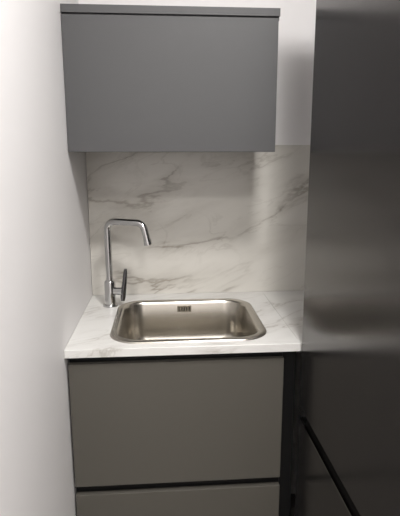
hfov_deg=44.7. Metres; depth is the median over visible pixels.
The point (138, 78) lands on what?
upper cabinet
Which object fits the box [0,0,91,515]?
wall
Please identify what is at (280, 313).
countertop
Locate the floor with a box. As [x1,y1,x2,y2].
[290,494,295,515]
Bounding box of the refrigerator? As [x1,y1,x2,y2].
[295,0,399,515]
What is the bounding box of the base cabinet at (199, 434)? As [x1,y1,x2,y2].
[68,351,296,515]
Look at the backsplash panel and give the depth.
1.81 m
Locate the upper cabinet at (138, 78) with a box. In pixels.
[60,3,280,151]
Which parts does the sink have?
overflow plate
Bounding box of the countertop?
[64,291,303,358]
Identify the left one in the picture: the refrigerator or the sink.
the sink
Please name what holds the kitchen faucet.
on the countertop
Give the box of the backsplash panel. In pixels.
[86,145,309,294]
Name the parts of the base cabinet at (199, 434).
drawer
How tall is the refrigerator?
2.080 m
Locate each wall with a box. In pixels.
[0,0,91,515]
[79,0,315,493]
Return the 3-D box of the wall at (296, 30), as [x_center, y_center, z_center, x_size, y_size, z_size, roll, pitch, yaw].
[0.267,-0.250,1.867,1.560,2.550,0.100,-1,12,-4]
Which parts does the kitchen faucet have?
lever handle, gooseneck spout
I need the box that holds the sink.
[110,298,266,343]
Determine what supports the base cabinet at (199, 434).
on the floor
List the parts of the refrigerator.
handle trim, door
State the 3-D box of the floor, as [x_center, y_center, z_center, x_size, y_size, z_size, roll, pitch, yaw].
[0.392,1.351,0.514,1.560,0.050,3.400,-1,12,-4]
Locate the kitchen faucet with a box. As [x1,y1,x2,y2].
[103,218,151,307]

